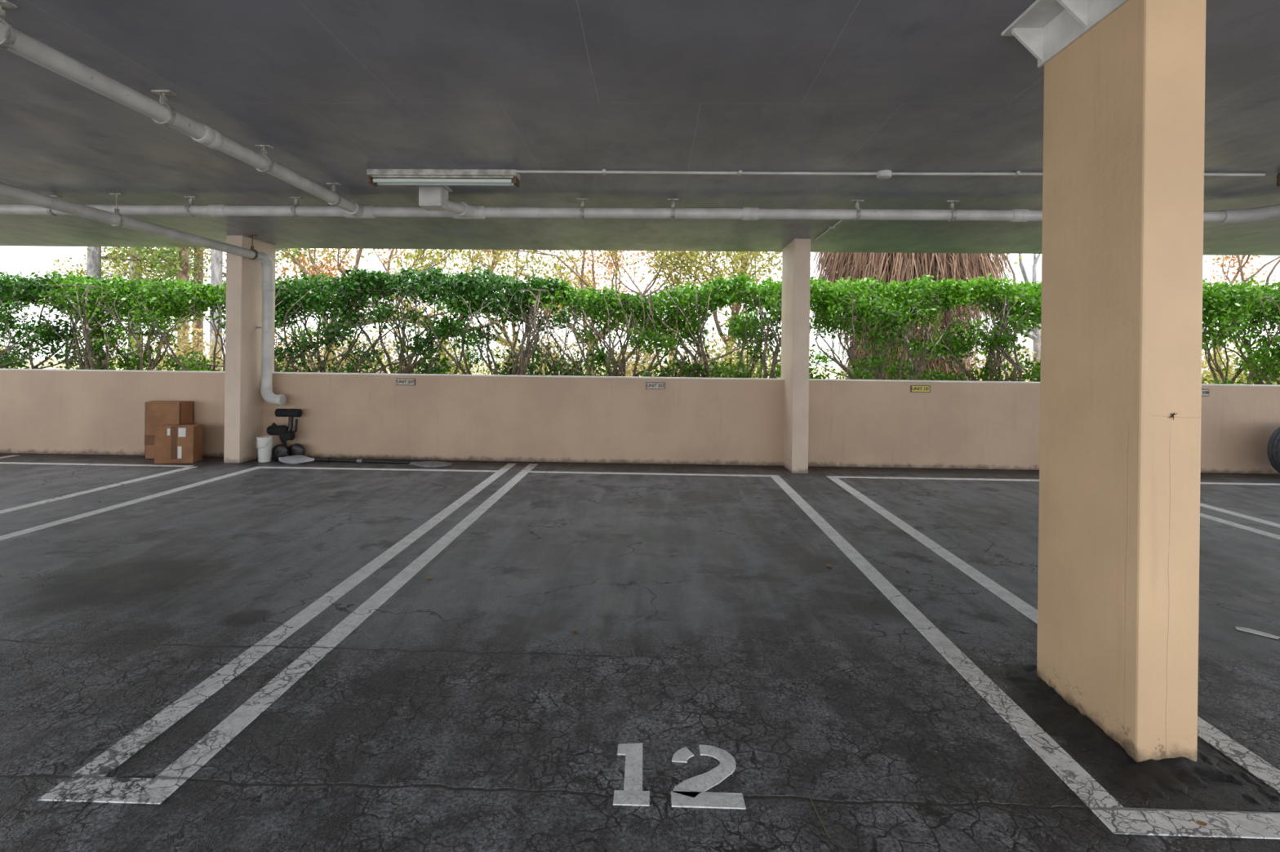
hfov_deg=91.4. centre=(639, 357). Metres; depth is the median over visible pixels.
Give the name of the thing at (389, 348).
shrub
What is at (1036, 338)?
tree
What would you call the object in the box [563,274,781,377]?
shrub
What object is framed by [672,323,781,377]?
shrub
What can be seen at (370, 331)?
shrub
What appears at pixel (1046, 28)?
light fixture
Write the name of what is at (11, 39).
drain pipe
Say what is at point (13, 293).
shrub
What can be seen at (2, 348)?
shrub
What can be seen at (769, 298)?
shrub
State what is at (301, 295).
shrub
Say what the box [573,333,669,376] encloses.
shrub
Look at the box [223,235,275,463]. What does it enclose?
column
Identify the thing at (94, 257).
tree
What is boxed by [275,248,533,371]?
tree
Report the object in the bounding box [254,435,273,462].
plastic bucket
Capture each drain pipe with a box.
[0,0,356,213]
[0,195,1279,223]
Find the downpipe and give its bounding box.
[0,182,285,405]
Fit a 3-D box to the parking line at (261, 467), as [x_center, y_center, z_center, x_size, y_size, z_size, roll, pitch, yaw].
[-2.993,1.262,7.071,2.780,0.004,0.080,1,0,1]
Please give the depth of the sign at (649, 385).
7.63 m
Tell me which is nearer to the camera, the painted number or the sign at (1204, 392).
the painted number
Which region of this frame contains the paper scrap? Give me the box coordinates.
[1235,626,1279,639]
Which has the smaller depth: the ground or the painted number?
the painted number
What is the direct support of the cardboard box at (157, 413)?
on the floor
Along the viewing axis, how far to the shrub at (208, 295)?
8.98 m
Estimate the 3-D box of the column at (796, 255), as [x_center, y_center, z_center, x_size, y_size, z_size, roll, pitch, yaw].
[1.848,-0.018,7.474,0.185,2.680,0.700,1,0,1]
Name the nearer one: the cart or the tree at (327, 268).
the cart
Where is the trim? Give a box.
[0,368,1279,386]
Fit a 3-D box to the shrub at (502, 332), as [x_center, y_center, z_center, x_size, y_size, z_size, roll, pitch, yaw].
[-3.216,0.219,17.564,2.874,2.306,2.233,1,0,1]
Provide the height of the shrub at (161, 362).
2.341 m
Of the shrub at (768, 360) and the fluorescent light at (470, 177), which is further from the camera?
the shrub at (768, 360)
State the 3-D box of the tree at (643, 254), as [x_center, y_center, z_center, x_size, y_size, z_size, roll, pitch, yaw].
[0.262,-2.319,22.308,10.144,7.444,5.874,1,0,40]
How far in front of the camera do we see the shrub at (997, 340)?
8.75 m
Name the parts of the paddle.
paddle blade, paddle blade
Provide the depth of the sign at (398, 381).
7.71 m
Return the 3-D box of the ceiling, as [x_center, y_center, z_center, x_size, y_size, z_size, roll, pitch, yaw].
[0.082,-1.504,2.439,28.000,0.250,11.280,1,0,1]
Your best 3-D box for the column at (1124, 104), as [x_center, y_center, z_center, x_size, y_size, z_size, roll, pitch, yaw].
[1.733,-0.019,2.296,0.195,2.680,0.540,1,0,1]
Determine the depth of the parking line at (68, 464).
7.14 m
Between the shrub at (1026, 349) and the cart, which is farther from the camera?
the shrub at (1026, 349)
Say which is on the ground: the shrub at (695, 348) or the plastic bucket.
the shrub at (695, 348)
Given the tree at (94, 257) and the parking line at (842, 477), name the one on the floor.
the parking line at (842, 477)
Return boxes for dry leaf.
[1195,820,1207,826]
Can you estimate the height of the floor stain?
0.034 m
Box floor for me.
[0,453,1279,851]
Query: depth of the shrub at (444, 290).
8.97 m
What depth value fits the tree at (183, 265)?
18.17 m
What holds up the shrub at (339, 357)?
on the ground
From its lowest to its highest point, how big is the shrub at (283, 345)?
2.408 m
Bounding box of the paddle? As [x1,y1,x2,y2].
[278,455,452,467]
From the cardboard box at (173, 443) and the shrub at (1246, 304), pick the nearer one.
the cardboard box at (173, 443)
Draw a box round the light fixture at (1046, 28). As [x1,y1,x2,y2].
[1001,0,1128,67]
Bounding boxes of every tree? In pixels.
[38,246,211,364]
[83,246,202,359]
[102,247,295,368]
[103,247,207,360]
[199,247,336,368]
[274,248,586,368]
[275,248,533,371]
[369,249,564,367]
[462,249,755,375]
[535,250,762,376]
[631,251,782,377]
[809,252,1017,381]
[986,253,1040,379]
[1202,255,1279,384]
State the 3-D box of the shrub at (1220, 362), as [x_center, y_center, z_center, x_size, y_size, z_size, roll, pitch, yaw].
[13.255,0.511,13.733,2.888,2.364,2.232,1,0,-35]
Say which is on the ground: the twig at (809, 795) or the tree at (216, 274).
the tree at (216, 274)
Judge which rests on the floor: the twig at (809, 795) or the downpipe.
the twig at (809, 795)
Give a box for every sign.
[395,378,415,385]
[645,382,665,389]
[910,385,930,392]
[1201,389,1208,395]
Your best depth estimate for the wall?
7.67 m
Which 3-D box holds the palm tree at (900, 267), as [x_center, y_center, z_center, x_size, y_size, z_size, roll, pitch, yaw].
[5.242,-1.775,12.268,5.003,6.494,5.002,1,0,1]
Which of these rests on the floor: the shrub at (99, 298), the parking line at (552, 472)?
the parking line at (552, 472)
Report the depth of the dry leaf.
1.76 m
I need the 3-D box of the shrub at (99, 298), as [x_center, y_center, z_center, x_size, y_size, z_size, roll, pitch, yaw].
[-7.749,0.017,9.468,2.485,2.617,1.658,1,0,-19]
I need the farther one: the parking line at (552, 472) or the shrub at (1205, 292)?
the shrub at (1205, 292)
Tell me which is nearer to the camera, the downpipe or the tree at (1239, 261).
the downpipe
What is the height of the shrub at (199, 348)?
2.362 m
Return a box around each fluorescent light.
[366,168,519,187]
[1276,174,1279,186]
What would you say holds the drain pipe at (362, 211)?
attached to the ceiling
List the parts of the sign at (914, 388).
sign plate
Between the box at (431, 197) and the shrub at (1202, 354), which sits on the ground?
the shrub at (1202, 354)
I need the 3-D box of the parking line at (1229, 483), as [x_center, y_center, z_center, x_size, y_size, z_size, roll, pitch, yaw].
[6.663,1.378,6.820,2.800,0.004,0.080,1,0,1]
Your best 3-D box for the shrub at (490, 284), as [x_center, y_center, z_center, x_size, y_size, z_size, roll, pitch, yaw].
[-1.939,0.042,9.031,3.156,2.719,2.061,1,0,-37]
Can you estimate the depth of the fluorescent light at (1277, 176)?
4.54 m
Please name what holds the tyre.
on the floor
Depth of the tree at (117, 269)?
21.31 m
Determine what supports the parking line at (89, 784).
on the floor
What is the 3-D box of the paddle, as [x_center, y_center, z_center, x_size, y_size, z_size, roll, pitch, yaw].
[-3.240,1.218,7.347,2.111,0.079,0.150,1,0,4]
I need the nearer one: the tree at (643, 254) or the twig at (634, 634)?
the twig at (634, 634)
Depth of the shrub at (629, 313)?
8.82 m
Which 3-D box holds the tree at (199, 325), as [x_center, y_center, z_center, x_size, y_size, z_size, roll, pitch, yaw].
[-15.486,-3.336,21.429,5.648,9.100,6.653,1,0,15]
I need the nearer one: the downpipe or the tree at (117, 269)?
the downpipe
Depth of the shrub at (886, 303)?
8.75 m
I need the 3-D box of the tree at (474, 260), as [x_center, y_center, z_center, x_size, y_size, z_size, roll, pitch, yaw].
[-5.435,-1.867,18.648,6.071,6.404,5.507,1,0,-17]
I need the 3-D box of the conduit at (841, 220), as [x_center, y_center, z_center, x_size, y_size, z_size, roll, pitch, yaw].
[1.986,-1.346,6.486,0.060,0.021,1.270,1,0,1]
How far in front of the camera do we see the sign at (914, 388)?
7.55 m
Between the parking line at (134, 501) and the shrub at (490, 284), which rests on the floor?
the parking line at (134, 501)
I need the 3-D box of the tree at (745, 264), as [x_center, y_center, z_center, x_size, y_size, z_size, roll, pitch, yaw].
[2.186,-2.204,17.458,5.088,7.261,7.094,1,0,8]
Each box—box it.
[144,400,193,459]
[154,424,203,463]
[417,185,464,213]
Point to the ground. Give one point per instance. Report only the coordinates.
(832, 377)
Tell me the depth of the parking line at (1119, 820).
2.12 m
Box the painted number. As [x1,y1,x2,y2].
[613,742,746,808]
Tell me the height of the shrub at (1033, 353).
2.293 m
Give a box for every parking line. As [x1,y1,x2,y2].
[0,462,194,466]
[0,466,261,541]
[37,463,537,804]
[253,466,497,471]
[528,471,779,476]
[770,476,1279,839]
[826,475,1039,481]
[1200,482,1279,485]
[1200,502,1279,539]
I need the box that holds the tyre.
[1266,426,1279,473]
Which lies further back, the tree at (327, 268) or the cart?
the tree at (327, 268)
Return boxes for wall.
[0,370,1279,474]
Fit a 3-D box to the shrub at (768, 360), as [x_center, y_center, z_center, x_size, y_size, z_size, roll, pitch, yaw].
[3.607,0.253,20.097,3.424,2.410,2.041,1,0,1]
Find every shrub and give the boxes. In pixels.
[0,270,130,369]
[0,334,65,368]
[24,271,216,371]
[45,322,217,370]
[119,277,324,371]
[136,318,284,371]
[188,267,456,373]
[274,324,318,372]
[274,329,370,373]
[285,325,410,373]
[328,265,501,374]
[337,309,491,374]
[385,266,600,376]
[393,329,502,374]
[476,324,573,375]
[493,276,695,377]
[493,326,622,376]
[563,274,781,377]
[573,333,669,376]
[598,318,724,377]
[631,331,759,377]
[656,271,846,379]
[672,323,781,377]
[709,338,781,378]
[779,273,976,381]
[898,272,1041,382]
[964,332,1040,382]
[966,337,1027,381]
[980,343,1040,381]
[1019,278,1252,384]
[1201,275,1279,385]
[1201,325,1279,384]
[1201,342,1279,384]
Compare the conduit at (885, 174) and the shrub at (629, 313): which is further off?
the shrub at (629, 313)
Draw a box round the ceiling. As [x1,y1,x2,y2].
[0,0,1279,255]
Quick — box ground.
[4,360,1244,383]
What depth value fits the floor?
2.70 m
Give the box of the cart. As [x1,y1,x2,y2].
[266,408,305,460]
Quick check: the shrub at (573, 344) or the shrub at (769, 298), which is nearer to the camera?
the shrub at (769, 298)
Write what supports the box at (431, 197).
attached to the ceiling
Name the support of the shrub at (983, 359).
on the ground
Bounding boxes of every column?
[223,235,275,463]
[780,238,810,473]
[1036,0,1206,762]
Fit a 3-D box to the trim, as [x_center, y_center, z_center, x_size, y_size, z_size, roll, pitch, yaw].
[0.199,0.250,7.747,28.000,0.015,0.220,1,0,1]
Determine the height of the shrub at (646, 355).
2.511 m
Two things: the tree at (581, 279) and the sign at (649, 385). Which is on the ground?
the tree at (581, 279)
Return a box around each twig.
[630,634,635,657]
[808,795,829,837]
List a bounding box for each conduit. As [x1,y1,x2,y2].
[516,168,1265,179]
[814,219,843,239]
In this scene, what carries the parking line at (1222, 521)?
on the floor
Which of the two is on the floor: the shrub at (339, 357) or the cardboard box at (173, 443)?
the cardboard box at (173, 443)

